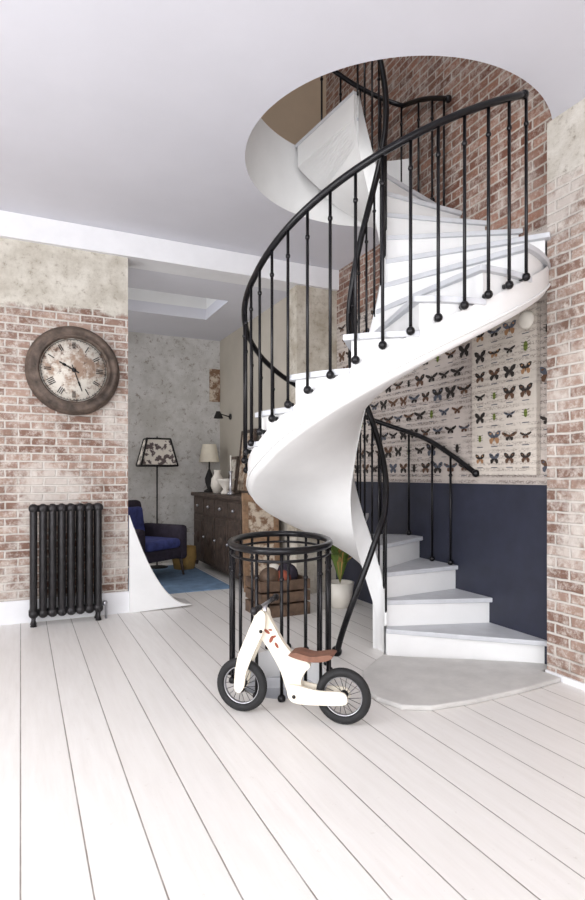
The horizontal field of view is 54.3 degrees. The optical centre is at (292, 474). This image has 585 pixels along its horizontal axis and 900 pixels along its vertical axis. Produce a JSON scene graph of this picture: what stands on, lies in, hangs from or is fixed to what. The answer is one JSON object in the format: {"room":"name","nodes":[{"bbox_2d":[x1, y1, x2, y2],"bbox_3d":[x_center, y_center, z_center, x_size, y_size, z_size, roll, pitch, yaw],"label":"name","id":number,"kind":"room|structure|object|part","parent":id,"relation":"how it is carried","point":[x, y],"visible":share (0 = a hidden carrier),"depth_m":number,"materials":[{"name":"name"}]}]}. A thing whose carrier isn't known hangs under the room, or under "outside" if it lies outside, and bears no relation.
{"room":"stair hall","nodes":[
{"label":"stair hall","id":0,"kind":"room"},
{"bbox_2d":[0,238,127,601],"bbox_3d":[-3.474,-0.490,4.636,4.120,3.580,0.250,0,0,-25],"label":"wall","id":1,"kind":"structure","parent":0,"point":[48,456],"depth_m":5.14,"materials":[{"name":"brick"}]},
{"bbox_2d":[0,591,128,624],"bbox_3d":[-3.413,1.200,4.513,4.125,0.200,0.025,0,0,-25],"label":"baseboard","id":2,"kind":"structure","parent":1,"relation":"attached to","point":[11,612],"depth_m":5.09,"materials":[{"name":"paint"}]},
{"bbox_2d":[24,326,119,414],"bbox_3d":[-1.975,-0.946,5.149,0.808,0.808,0.105,0,0,-25],"label":"wall clock","id":3,"kind":"object","parent":1,"relation":"attached to","point":[71,370],"visible":1,"depth_m":5.13,"materials":[{"name":"brown wood"}]},
{"bbox_2d":[0,210,338,290],"bbox_3d":[-2.434,-2.169,5.104,6.400,0.218,0.300,0,0,-25],"label":"ceiling beam","id":4,"kind":"structure","parent":1,"relation":"attached to","point":[142,252],"depth_m":5.54,"materials":[{"name":"paint"}]},
{"bbox_2d":[128,332,219,563],"bbox_3d":[-2.802,-0.450,8.081,4.300,3.500,0.200,0,0,-25],"label":"wall","id":5,"kind":"structure","parent":0,"point":[168,376],"depth_m":8.46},
{"bbox_2d":[209,369,219,401],"bbox_3d":[-1.192,-1.370,8.730,0.165,0.500,0.015,0,0,-25],"label":"picture","id":6,"kind":"object","parent":5,"relation":"attached to","point":[214,374],"visible":1,"depth_m":8.72},
{"bbox_2d":[128,267,285,340],"bbox_3d":[-2.243,-2.130,6.910,4.300,0.140,2.795,0,0,-25],"label":"ceiling","id":7,"kind":"structure","parent":0,"point":[223,317],"depth_m":7.22,"materials":[{"name":"paint"}]},
{"bbox_2d":[128,287,216,308],"bbox_3d":[-1.775,-2.375,6.765,1.920,0.350,1.000,0,0,-25],"label":"skylight window","id":8,"kind":"structure","parent":7,"relation":"attached to","point":[133,293],"depth_m":7.34,"materials":[{"name":"white glass"}]},
{"bbox_2d":[220,297,286,559],"bbox_3d":[-0.409,-0.450,7.674,0.330,3.500,2.595,0,0,-25],"label":"wall","id":9,"kind":"structure","parent":0,"point":[231,346],"depth_m":7.88,"materials":[{"name":"beige paint"}]},
{"bbox_2d":[214,411,231,419],"bbox_3d":[-1.018,-0.863,8.267,0.260,0.115,0.140,0,0,-25],"label":"wall sconce","id":10,"kind":"object","parent":9,"relation":"attached to","point":[218,415],"visible":1,"depth_m":8.22,"materials":[{"name":"black metal"}]},
{"bbox_2d":[0,561,584,899],"bbox_3d":[-1.179,1.400,2.762,6.650,0.200,11.200,0,0,-25],"label":"floor","id":11,"kind":"structure","parent":0,"point":[126,772],"depth_m":2.45,"materials":[{"name":"white paint"}]},
{"bbox_2d":[28,503,107,627],"bbox_3d":[-1.976,0.776,5.046,0.654,1.049,0.150,0,0,-25],"label":"radiator","id":12,"kind":"object","parent":11,"relation":"on","point":[89,606],"visible":1,"depth_m":4.98,"materials":[{"name":"metal"}]},
{"bbox_2d":[129,515,190,612],"bbox_3d":[-1.320,0.840,5.608,0.595,0.920,0.260,0,0,-25],"label":"ramp","id":13,"kind":"object","parent":11,"relation":"on","point":[146,593],"visible":1,"depth_m":5.41,"materials":[{"name":"white paint"}]},
{"bbox_2d":[128,565,228,593],"bbox_3d":[-1.679,1.294,7.121,1.300,0.012,1.900,0,0,-25],"label":"area rug","id":14,"kind":"object","parent":11,"relation":"on","point":[172,580],"visible":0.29,"depth_m":6.89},
{"bbox_2d":[128,500,186,574],"bbox_3d":[-1.938,0.809,7.225,0.876,0.952,0.880,0,0,29],"label":"armchair","id":15,"kind":"object","parent":14,"relation":"on","point":[159,542],"visible":0.47,"depth_m":7.31,"materials":[{"name":"fabric"}]},
{"bbox_2d":[128,506,144,530],"bbox_3d":[-2.119,0.615,7.327,0.161,0.399,0.520,0,0,29],"label":"cushion","id":16,"kind":"object","parent":15,"relation":"on","point":[135,512],"depth_m":7.40,"materials":[{"name":"blue fabric"}]},
{"bbox_3d":[-2.064,0.863,6.865,0.720,0.440,0.130,0,0,29],"label":"arm","id":17,"kind":"part","parent":15,"relation":"part of","materials":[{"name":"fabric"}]},
{"bbox_2d":[145,536,179,551],"bbox_3d":[-1.823,0.863,7.160,0.610,0.120,0.600,0,0,29],"label":"cushion","id":18,"kind":"object","parent":15,"relation":"on","point":[152,543],"depth_m":7.07,"materials":[{"name":"blue fabric"}]},
{"bbox_3d":[-1.866,0.993,7.184,0.670,0.140,0.660,0,0,29],"label":"seat","id":19,"kind":"part","parent":15,"relation":"part of","materials":[{"name":"fabric"}]},
{"bbox_3d":[-1.694,0.863,7.518,0.720,0.440,0.130,0,0,29],"label":"arm","id":20,"kind":"part","parent":15,"relation":"part of","materials":[{"name":"fabric"}]},
{"bbox_2d":[136,436,178,568],"bbox_3d":[-1.892,0.380,7.961,0.526,1.840,0.377,0,0,-25],"label":"floor lamp","id":21,"kind":"object","parent":14,"relation":"on","point":[156,452],"visible":0.96,"depth_m":7.86,"materials":[{"name":"beige fabric"}]},
{"bbox_3d":[-1.892,-0.321,7.961,0.526,0.409,0.377,0,0,-25],"label":"lamp shade","id":22,"kind":"part","parent":21,"relation":"part of","materials":[{"name":"white fabric"}]},
{"bbox_2d":[172,545,196,569],"bbox_3d":[-1.495,1.137,7.873,0.336,0.300,0.336,0,0,-25],"label":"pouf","id":23,"kind":"object","parent":14,"relation":"on","point":[189,562],"visible":0.59,"depth_m":7.75,"materials":[{"name":"yellow fabric"}]},
{"bbox_2d":[191,492,249,587],"bbox_3d":[-0.819,0.775,7.531,0.515,1.050,2.140,0,0,-25],"label":"sideboard","id":24,"kind":"object","parent":11,"relation":"on","point":[217,516],"visible":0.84,"depth_m":7.31,"materials":[{"name":"brown wood"}]},
{"bbox_2d":[199,444,218,491],"bbox_3d":[-1.222,-0.100,8.369,0.300,0.700,0.300,0,0,-25],"label":"table lamp","id":25,"kind":"object","parent":24,"relation":"on","point":[209,453],"visible":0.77,"depth_m":8.29,"materials":[{"name":"beige fabric"}]},
{"bbox_3d":[-1.222,-0.320,8.369,0.300,0.260,0.300,0,0,-25],"label":"lamp shade","id":26,"kind":"part","parent":25,"relation":"part of","materials":[{"name":"beige fabric"}]},
{"bbox_2d":[211,470,222,492],"bbox_3d":[-1.039,0.090,7.869,0.180,0.320,0.180,0,0,-25],"label":"ceramic vase","id":27,"kind":"object","parent":24,"relation":"on","point":[216,487],"visible":0.69,"depth_m":7.81,"materials":[{"name":"white ceramic"}]},
{"bbox_2d":[216,479,234,493],"bbox_3d":[-0.872,0.150,7.450,0.260,0.200,0.260,0,0,-25],"label":"ceramic bowl","id":28,"kind":"object","parent":24,"relation":"on","point":[224,483],"visible":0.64,"depth_m":7.39,"materials":[{"name":"white ceramic"}]},
{"bbox_2d":[227,455,234,494],"bbox_3d":[-0.783,0.000,7.216,0.100,0.500,0.100,0,0,-25],"label":"candlestick","id":29,"kind":"object","parent":24,"relation":"on","point":[230,492],"visible":1,"depth_m":7.20,"materials":[{"name":"metal"}]},
{"bbox_2d":[228,456,238,492],"bbox_3d":[-0.819,-0.005,7.863,0.082,0.500,0.300,0,0,-25],"label":"picture frame","id":30,"kind":"object","parent":24,"relation":"on","point":[234,460],"visible":0.6,"depth_m":7.81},
{"bbox_2d":[231,459,235,489],"bbox_3d":[-0.816,-0.004,7.865,0.058,0.419,0.220,0,0,-25],"label":"picture","id":31,"kind":"object","parent":30,"relation":"attached to","point":[233,461],"depth_m":7.83},
{"bbox_2d":[235,428,256,493],"bbox_3d":[-0.609,-0.174,7.465,0.118,0.838,0.500,0,0,-25],"label":"picture frame","id":32,"kind":"object","parent":24,"relation":"on","point":[241,487],"visible":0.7,"depth_m":7.55,"materials":[{"name":"brown wood"}]},
{"bbox_2d":[237,432,253,490],"bbox_3d":[-0.607,-0.173,7.466,0.093,0.757,0.420,0,0,-25],"label":"picture","id":33,"kind":"object","parent":32,"relation":"attached to","point":[241,476],"depth_m":7.57},
{"bbox_2d":[245,563,309,617],"bbox_3d":[-0.143,1.070,5.410,0.500,0.460,0.390,0,0,-25],"label":"wooden crate","id":34,"kind":"object","parent":11,"relation":"on","point":[296,580],"visible":0.66,"depth_m":5.28,"materials":[{"name":"brown wood"}]},
{"bbox_2d":[245,676,313,698],"bbox_3d":[-0.080,2.040,3.780,0.581,1.120,0.937,0,0,3],"label":"well","id":35,"kind":"object","parent":11,"relation":"on","point":[273,683],"visible":0.03,"depth_m":3.97,"materials":[{"name":"paint"}]},
{"bbox_2d":[227,531,332,701],"bbox_3d":[-0.079,0.864,3.782,0.777,0.892,0.998,0,0,-25],"label":"guard railing","id":36,"kind":"object","parent":11,"relation":"on","point":[317,547],"visible":0.75,"depth_m":3.56,"materials":[{"name":"black metal"}]},
{"bbox_2d":[217,593,370,724],"bbox_3d":[-0.032,0.990,3.022,0.822,0.621,0.382,0,0,34],"label":"bike","id":37,"kind":"object","parent":11,"relation":"on","point":[292,664],"visible":1,"depth_m":3.05,"materials":[{"name":"wood"}]},
{"bbox_3d":[-0.006,0.966,3.057,0.627,0.479,0.090,0,0,17],"label":"frame","id":38,"kind":"part","parent":37,"relation":"part of","materials":[{"name":"white wood"}]},
{"bbox_2d":[324,545,353,608],"bbox_3d":[0.470,0.956,5.648,0.435,0.689,0.478,0,0,-25],"label":"potted plant","id":39,"kind":"object","parent":11,"relation":"on","point":[341,589],"visible":0.77,"depth_m":5.56,"materials":[{"name":"green plant"}]},
{"bbox_3d":[0.472,1.180,5.654,0.277,0.240,0.277,0,0,-25],"label":"pot","id":40,"kind":"part","parent":39,"relation":"part of","materials":[{"name":"beige ceramic"}]},
{"bbox_2d":[241,59,560,710],"bbox_3d":[0.571,-1.248,4.096,1.851,5.116,2.199,0,0,-25],"label":"spiral staircase","id":41,"kind":"structure","parent":11,"relation":"on","point":[447,280],"depth_m":3.89,"materials":[{"name":"white paint"}]},
{"bbox_3d":[0.498,-1.248,4.131,0.427,5.116,0.324,0,0,-25],"label":"balustrade","id":42,"kind":"part","parent":41,"relation":"part of","materials":[{"name":"black metal"}]},
{"bbox_3d":[0.843,-2.944,5.065,1.187,1.658,0.442,0,0,25],"label":"balustrade","id":43,"kind":"part","parent":41,"relation":"part of","materials":[{"name":"black metal"}]},
{"bbox_3d":[0.560,-0.741,4.090,1.827,2.952,2.197,0,0,-25],"label":"balustrade","id":44,"kind":"part","parent":41,"relation":"part of","materials":[{"name":"black metal"}]},
{"bbox_2d":[0,0,584,269],"bbox_3d":[-0.576,-2.580,1.498,6.650,0.600,8.400,0,0,-25],"label":"ceiling","id":45,"kind":"structure","parent":0,"point":[140,117],"depth_m":3.38,"materials":[{"name":"paint"}]},
{"bbox_2d":[261,74,325,144],"bbox_3d":[-1.660,-4.240,5.745,4.950,2.720,0.200,0,0,-25],"label":"wall","id":46,"kind":"structure","parent":0,"point":[298,112],"depth_m":6.46,"materials":[{"name":"beige paint"}]},
{"bbox_2d":[287,285,336,593],"bbox_3d":[0.330,-0.490,6.450,0.750,3.580,0.250,0,0,-25],"label":"wall","id":47,"kind":"structure","parent":0,"point":[318,298],"depth_m":6.26,"materials":[{"name":"paint"}]},
{"bbox_2d":[242,493,279,591],"bbox_3d":[-0.354,0.751,6.444,0.430,1.100,0.117,0,0,-25],"label":"door","id":48,"kind":"structure","parent":47,"relation":"in","point":[254,518],"depth_m":6.42,"materials":[{"name":"brown wood"}]},
{"bbox_2d":[326,56,551,324],"bbox_3d":[1.236,-3.640,5.132,0.250,3.920,3.400,0,0,-25],"label":"wall","id":49,"kind":"structure","parent":0,"point":[469,82],"depth_m":4.58,"materials":[{"name":"brown brick"}]},
{"bbox_2d":[337,226,546,484],"bbox_3d":[1.289,-0.190,5.021,0.250,2.980,3.155,0,0,-26],"label":"wall","id":50,"kind":"structure","parent":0,"point":[465,453],"depth_m":4.85,"materials":[{"name":"paper"}]},
{"bbox_2d":[336,483,546,663],"bbox_3d":[1.127,0.690,5.055,0.012,1.220,2.955,0,0,-25],"label":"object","id":51,"kind":"structure","parent":50,"relation":"attached to","point":[499,533],"depth_m":4.29,"materials":[{"name":"blue paint"}]},
{"bbox_2d":[355,481,546,486],"bbox_3d":[1.125,0.074,5.054,0.018,0.012,2.955,0,0,-26],"label":"cap","id":52,"kind":"object","parent":50,"relation":"attached to","point":[355,481],"depth_m":4.47,"materials":[{"name":"wood"}]},
{"bbox_2d":[472,303,539,474],"bbox_3d":[1.539,-0.585,4.152,0.039,1.170,0.610,0,0,-25],"label":"poster","id":53,"kind":"object","parent":50,"relation":"attached to","point":[505,357],"visible":0.99,"depth_m":4.10,"materials":[{"name":"paper"}]},
{"bbox_2d":[518,311,533,328],"bbox_3d":[1.606,-1.070,3.934,0.030,0.124,0.124,0,0,-25],"label":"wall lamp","id":54,"kind":"object","parent":50,"relation":"attached to","point":[526,319],"visible":1,"depth_m":3.91,"materials":[{"name":"glass"}]},
{"bbox_2d":[547,98,584,682],"bbox_3d":[2.942,-0.490,1.417,0.370,3.580,5.225,0,0,-25],"label":"wall pier","id":55,"kind":"object","parent":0,"point":[565,132],"visible":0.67,"depth_m":3.57,"materials":[{"name":"brick"}]},
{"bbox_2d":[545,669,584,690],"bbox_3d":[2.768,1.280,1.334,0.015,0.040,5.225,0,0,-25],"label":"baseboard","id":56,"kind":"structure","parent":55,"relation":"attached to","point":[580,685],"depth_m":3.53,"materials":[{"name":"paint"}]}
]}

